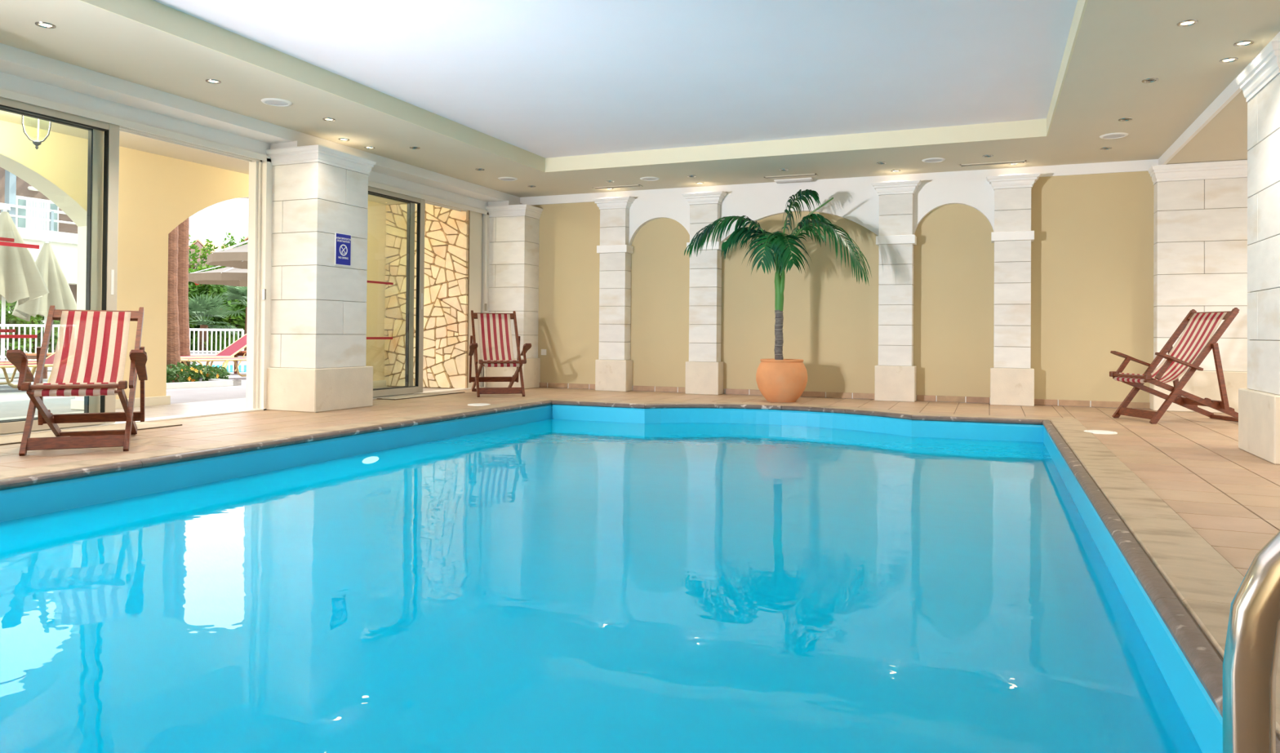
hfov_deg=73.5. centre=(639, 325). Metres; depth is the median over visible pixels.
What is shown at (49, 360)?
sun lounger
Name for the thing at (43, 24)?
recessed light
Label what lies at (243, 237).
shoot
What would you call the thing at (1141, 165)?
trim
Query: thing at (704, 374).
pilaster
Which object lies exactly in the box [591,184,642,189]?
ceiling vent
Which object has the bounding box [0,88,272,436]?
door
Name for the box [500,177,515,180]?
grille
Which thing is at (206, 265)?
shrub
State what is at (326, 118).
recessed light
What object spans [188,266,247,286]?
parasol
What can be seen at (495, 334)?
deck chair
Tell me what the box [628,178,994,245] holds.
arches
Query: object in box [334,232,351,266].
wall sign
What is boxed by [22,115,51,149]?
lantern
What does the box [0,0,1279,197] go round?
ceiling
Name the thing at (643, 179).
grille
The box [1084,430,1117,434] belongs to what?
lid
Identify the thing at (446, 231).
stone wall
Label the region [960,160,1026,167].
ceiling vent
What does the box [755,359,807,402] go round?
plant pot
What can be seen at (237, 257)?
parasol
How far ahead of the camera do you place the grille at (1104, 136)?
7.97 m
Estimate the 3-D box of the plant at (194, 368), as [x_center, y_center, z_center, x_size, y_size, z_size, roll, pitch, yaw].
[-6.331,0.662,11.883,0.593,0.329,0.601,0,-1,22]
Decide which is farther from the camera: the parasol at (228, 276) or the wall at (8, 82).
the parasol at (228, 276)
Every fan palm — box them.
[187,293,240,351]
[215,285,247,351]
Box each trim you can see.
[0,43,519,204]
[520,159,1158,205]
[1158,31,1279,164]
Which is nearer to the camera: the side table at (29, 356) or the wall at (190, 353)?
the side table at (29, 356)
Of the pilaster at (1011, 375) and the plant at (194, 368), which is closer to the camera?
the pilaster at (1011, 375)
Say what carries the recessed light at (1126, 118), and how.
in the ceiling at (544, 86)
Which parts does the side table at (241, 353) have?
leg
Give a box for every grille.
[264,100,288,106]
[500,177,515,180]
[642,177,657,180]
[924,159,942,162]
[1102,134,1124,138]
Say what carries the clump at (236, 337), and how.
on the ground
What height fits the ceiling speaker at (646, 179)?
0.012 m
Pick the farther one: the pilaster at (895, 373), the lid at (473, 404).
the pilaster at (895, 373)
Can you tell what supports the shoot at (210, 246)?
on the ground
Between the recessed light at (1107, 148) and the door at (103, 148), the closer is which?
the door at (103, 148)
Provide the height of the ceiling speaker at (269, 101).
0.012 m
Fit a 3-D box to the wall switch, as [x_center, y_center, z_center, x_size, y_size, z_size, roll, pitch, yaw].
[-1.322,0.375,11.757,0.082,0.082,0.014,0,-1,22]
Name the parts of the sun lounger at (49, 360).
leg, seat frame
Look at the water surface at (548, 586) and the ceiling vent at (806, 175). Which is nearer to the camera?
the water surface at (548, 586)
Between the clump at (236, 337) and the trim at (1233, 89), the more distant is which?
the clump at (236, 337)
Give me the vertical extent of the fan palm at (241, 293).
2.389 m
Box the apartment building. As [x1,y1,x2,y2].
[0,167,77,353]
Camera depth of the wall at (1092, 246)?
9.94 m
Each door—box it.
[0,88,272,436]
[366,181,489,399]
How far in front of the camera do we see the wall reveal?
11.46 m
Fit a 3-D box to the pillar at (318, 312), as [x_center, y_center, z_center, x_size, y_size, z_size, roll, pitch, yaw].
[-3.108,-0.455,8.341,0.665,2.530,0.820,0,-1,22]
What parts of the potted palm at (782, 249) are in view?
stem, stem, stem, stem, stem, stem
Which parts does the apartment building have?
pergola post, pane, handrail, pane, balcony door, rail, pane, rail post, pane, doorway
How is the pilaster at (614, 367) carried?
attached to the wall at (1092, 246)
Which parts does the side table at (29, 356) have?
leg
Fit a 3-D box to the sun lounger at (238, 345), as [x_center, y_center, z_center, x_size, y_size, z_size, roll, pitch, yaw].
[-7.399,0.475,14.433,0.652,0.720,1.901,0,-1,42]
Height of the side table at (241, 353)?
0.390 m
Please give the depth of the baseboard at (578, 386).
10.09 m
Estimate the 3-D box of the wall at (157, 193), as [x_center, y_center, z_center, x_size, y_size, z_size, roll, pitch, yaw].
[-6.130,-0.496,5.755,0.360,2.530,13.280,0,-1,22]
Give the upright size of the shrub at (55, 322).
1.956 m
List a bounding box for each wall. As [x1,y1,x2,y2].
[0,71,487,210]
[0,120,387,410]
[0,404,1222,752]
[190,353,217,355]
[384,203,470,389]
[533,171,1154,409]
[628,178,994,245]
[1165,89,1248,164]
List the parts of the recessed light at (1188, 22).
bulb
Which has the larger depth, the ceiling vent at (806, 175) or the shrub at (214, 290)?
the shrub at (214, 290)
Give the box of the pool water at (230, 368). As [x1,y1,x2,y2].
[191,364,246,372]
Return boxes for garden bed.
[166,378,241,389]
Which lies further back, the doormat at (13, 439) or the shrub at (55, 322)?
the shrub at (55, 322)
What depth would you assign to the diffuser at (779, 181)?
10.32 m
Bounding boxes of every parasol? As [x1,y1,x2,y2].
[0,204,49,377]
[11,236,76,371]
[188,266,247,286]
[207,240,248,269]
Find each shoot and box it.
[188,235,200,269]
[198,239,218,270]
[221,232,236,250]
[233,235,247,248]
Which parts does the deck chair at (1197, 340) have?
arm post, rail, armrest, foot rail, rail, seat rail, arm post, prop rail, armrest, seat rail, rail, rail, prop rail, rail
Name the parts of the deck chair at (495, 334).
prop rail, armrest, rail, arm post, seat rail, rail, foot rail, rail, seat rail, prop rail, rail, arm post, armrest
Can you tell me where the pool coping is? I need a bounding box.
[0,398,1279,752]
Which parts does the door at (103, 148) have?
sliding panel, sliding panel, pull plate, lock plate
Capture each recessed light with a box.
[35,22,55,28]
[205,79,221,84]
[322,117,335,121]
[337,137,349,141]
[364,146,374,149]
[409,146,420,149]
[773,177,813,183]
[982,155,993,157]
[1099,146,1111,150]
[1118,117,1132,121]
[1142,78,1158,83]
[1177,19,1198,26]
[1218,57,1238,62]
[1233,40,1253,46]
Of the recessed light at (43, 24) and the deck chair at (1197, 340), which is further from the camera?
the deck chair at (1197, 340)
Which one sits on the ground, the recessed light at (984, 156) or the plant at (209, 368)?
the plant at (209, 368)
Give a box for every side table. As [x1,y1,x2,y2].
[25,352,53,378]
[234,351,246,373]
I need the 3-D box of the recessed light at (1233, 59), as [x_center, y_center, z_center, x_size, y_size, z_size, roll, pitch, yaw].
[3.971,-1.787,5.779,0.108,0.010,0.107,0,-1,22]
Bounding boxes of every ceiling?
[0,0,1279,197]
[0,110,407,204]
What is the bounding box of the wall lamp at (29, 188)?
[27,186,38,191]
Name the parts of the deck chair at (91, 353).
armrest, arm post, rail, prop rail, seat rail, rail, foot rail, rail, rail, seat rail, arm post, rail, armrest, prop rail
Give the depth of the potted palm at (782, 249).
9.53 m
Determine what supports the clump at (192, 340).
on the ground
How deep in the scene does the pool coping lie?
4.18 m
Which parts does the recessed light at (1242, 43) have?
bulb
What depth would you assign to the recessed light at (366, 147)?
8.75 m
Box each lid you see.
[467,403,490,406]
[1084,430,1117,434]
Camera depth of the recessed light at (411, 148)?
8.74 m
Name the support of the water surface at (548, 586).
in the wall at (1202, 716)
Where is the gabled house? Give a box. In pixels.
[188,239,232,268]
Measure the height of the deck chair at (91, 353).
0.924 m
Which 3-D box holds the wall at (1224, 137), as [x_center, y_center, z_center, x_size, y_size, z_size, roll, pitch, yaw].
[4.165,-1.892,2.054,2.850,0.325,13.900,0,-1,22]
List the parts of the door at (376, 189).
sliding panel, sliding panel, pull plate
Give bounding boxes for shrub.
[0,300,44,359]
[6,305,60,353]
[187,262,207,342]
[190,263,235,332]
[190,265,247,344]
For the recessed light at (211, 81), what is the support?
in the ceiling at (544, 86)
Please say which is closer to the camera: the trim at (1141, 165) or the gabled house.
the trim at (1141, 165)
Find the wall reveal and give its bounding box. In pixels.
[467,210,482,388]
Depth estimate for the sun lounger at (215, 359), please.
13.12 m
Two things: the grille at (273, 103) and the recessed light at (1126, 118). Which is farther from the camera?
the recessed light at (1126, 118)
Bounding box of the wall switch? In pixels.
[541,349,546,355]
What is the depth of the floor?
6.21 m
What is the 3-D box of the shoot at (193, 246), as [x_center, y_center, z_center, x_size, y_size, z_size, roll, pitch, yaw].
[-19.144,-1.456,36.490,0.877,4.848,0.895,0,-1,22]
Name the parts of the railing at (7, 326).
rail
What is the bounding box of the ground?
[0,352,246,417]
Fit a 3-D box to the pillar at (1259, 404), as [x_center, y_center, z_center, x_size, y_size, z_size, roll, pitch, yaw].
[4.294,-0.424,5.338,0.808,2.530,0.825,0,-1,22]
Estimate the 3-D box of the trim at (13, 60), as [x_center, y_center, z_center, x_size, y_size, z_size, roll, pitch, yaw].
[-4.414,-1.922,5.551,0.300,0.335,13.900,0,-1,22]
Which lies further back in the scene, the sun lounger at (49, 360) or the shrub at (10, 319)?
the shrub at (10, 319)
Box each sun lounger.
[0,352,55,388]
[0,360,36,386]
[180,333,246,371]
[180,357,246,377]
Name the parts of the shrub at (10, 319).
stem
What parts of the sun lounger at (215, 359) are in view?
leg, leg, seat frame, leg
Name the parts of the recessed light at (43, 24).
bulb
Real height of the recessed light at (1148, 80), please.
0.010 m
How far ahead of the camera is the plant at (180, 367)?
11.58 m
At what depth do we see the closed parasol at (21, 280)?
13.12 m
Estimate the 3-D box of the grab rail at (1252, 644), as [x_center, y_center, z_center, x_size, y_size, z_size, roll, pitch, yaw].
[0.719,0.942,0.614,0.455,1.641,0.426,0,-1,22]
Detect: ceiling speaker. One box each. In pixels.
[261,97,292,106]
[497,177,517,181]
[640,177,659,181]
[921,157,945,163]
[1099,133,1128,139]
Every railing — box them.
[0,324,59,360]
[189,328,244,353]
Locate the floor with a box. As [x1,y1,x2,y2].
[0,386,1279,741]
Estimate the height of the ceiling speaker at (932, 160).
0.012 m
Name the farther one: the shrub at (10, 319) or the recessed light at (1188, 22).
the shrub at (10, 319)
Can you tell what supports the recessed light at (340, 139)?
in the ceiling at (544, 86)
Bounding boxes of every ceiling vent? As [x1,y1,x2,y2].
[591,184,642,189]
[764,173,817,178]
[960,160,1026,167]
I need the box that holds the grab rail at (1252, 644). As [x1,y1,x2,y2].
[1222,531,1279,752]
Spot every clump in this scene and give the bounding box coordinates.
[190,333,201,351]
[190,333,215,351]
[200,332,237,353]
[226,334,240,344]
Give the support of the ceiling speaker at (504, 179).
attached to the ceiling at (544, 86)
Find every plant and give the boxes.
[166,361,207,382]
[166,364,193,382]
[185,364,220,381]
[202,365,231,380]
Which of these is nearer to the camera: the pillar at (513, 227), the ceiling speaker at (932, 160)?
the ceiling speaker at (932, 160)
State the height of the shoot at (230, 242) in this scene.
4.936 m
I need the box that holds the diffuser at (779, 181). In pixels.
[775,179,812,183]
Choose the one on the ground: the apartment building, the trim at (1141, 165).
the apartment building
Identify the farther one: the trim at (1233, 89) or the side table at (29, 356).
the side table at (29, 356)
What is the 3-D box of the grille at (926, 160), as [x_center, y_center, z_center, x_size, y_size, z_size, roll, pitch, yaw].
[3.132,-1.756,9.140,0.184,0.012,0.184,0,-1,22]
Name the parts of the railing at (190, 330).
rail, rail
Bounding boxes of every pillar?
[266,140,376,413]
[483,200,542,389]
[1148,160,1249,413]
[1235,40,1279,465]
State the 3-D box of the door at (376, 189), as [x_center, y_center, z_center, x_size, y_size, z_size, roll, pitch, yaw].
[-2.721,-0.365,10.266,0.210,2.404,3.090,0,-1,22]
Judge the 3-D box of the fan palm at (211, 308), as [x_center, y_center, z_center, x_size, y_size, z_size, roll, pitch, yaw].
[-14.470,-0.075,28.571,2.611,2.000,2.356,0,-1,22]
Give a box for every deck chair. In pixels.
[5,306,147,456]
[468,310,531,397]
[1109,307,1239,424]
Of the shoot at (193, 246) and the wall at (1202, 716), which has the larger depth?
the shoot at (193, 246)
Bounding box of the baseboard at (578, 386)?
[538,382,1150,408]
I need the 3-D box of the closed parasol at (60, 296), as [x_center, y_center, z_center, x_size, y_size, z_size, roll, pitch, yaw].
[-10.745,-0.389,15.502,0.962,2.420,0.966,1,-1,-44]
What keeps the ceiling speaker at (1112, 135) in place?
attached to the ceiling at (544, 86)
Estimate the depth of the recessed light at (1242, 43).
5.45 m
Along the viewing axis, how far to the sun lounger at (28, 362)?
11.36 m
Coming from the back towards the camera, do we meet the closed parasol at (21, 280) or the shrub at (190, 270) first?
the shrub at (190, 270)
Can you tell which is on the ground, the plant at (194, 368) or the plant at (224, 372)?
the plant at (224, 372)
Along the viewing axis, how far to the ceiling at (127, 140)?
8.25 m
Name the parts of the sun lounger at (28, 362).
leg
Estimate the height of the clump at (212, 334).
0.732 m
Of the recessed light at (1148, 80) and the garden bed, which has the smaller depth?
the recessed light at (1148, 80)
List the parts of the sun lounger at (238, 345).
seat frame, frame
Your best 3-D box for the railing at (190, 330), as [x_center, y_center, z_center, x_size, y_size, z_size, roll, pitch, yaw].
[-13.450,0.513,26.498,2.394,0.797,0.075,0,-1,0]
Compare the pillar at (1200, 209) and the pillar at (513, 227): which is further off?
the pillar at (513, 227)
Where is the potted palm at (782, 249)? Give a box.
[684,189,871,359]
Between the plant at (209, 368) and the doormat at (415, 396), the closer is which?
the doormat at (415, 396)
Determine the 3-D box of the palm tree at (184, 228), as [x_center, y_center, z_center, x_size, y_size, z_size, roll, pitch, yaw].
[-7.817,-2.529,14.526,2.530,6.727,2.518,0,-1,22]
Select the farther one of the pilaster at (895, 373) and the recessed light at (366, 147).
the pilaster at (895, 373)
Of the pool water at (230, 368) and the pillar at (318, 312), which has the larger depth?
the pool water at (230, 368)
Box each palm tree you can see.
[166,225,181,382]
[177,217,190,370]
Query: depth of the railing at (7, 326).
19.99 m
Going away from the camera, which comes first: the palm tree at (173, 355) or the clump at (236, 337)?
the palm tree at (173, 355)
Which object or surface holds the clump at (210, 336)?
on the ground
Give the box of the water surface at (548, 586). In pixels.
[0,418,1202,752]
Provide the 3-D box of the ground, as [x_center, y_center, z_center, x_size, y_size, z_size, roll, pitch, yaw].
[-1.722,1.122,22.285,100.000,0.288,100.000,0,-1,22]
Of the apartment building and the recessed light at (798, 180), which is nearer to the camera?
the recessed light at (798, 180)
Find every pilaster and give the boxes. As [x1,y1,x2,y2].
[591,196,635,391]
[681,191,726,395]
[870,179,921,402]
[986,173,1040,406]
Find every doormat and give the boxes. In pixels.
[0,422,182,445]
[377,391,465,399]
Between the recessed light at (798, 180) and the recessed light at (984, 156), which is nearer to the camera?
the recessed light at (984, 156)

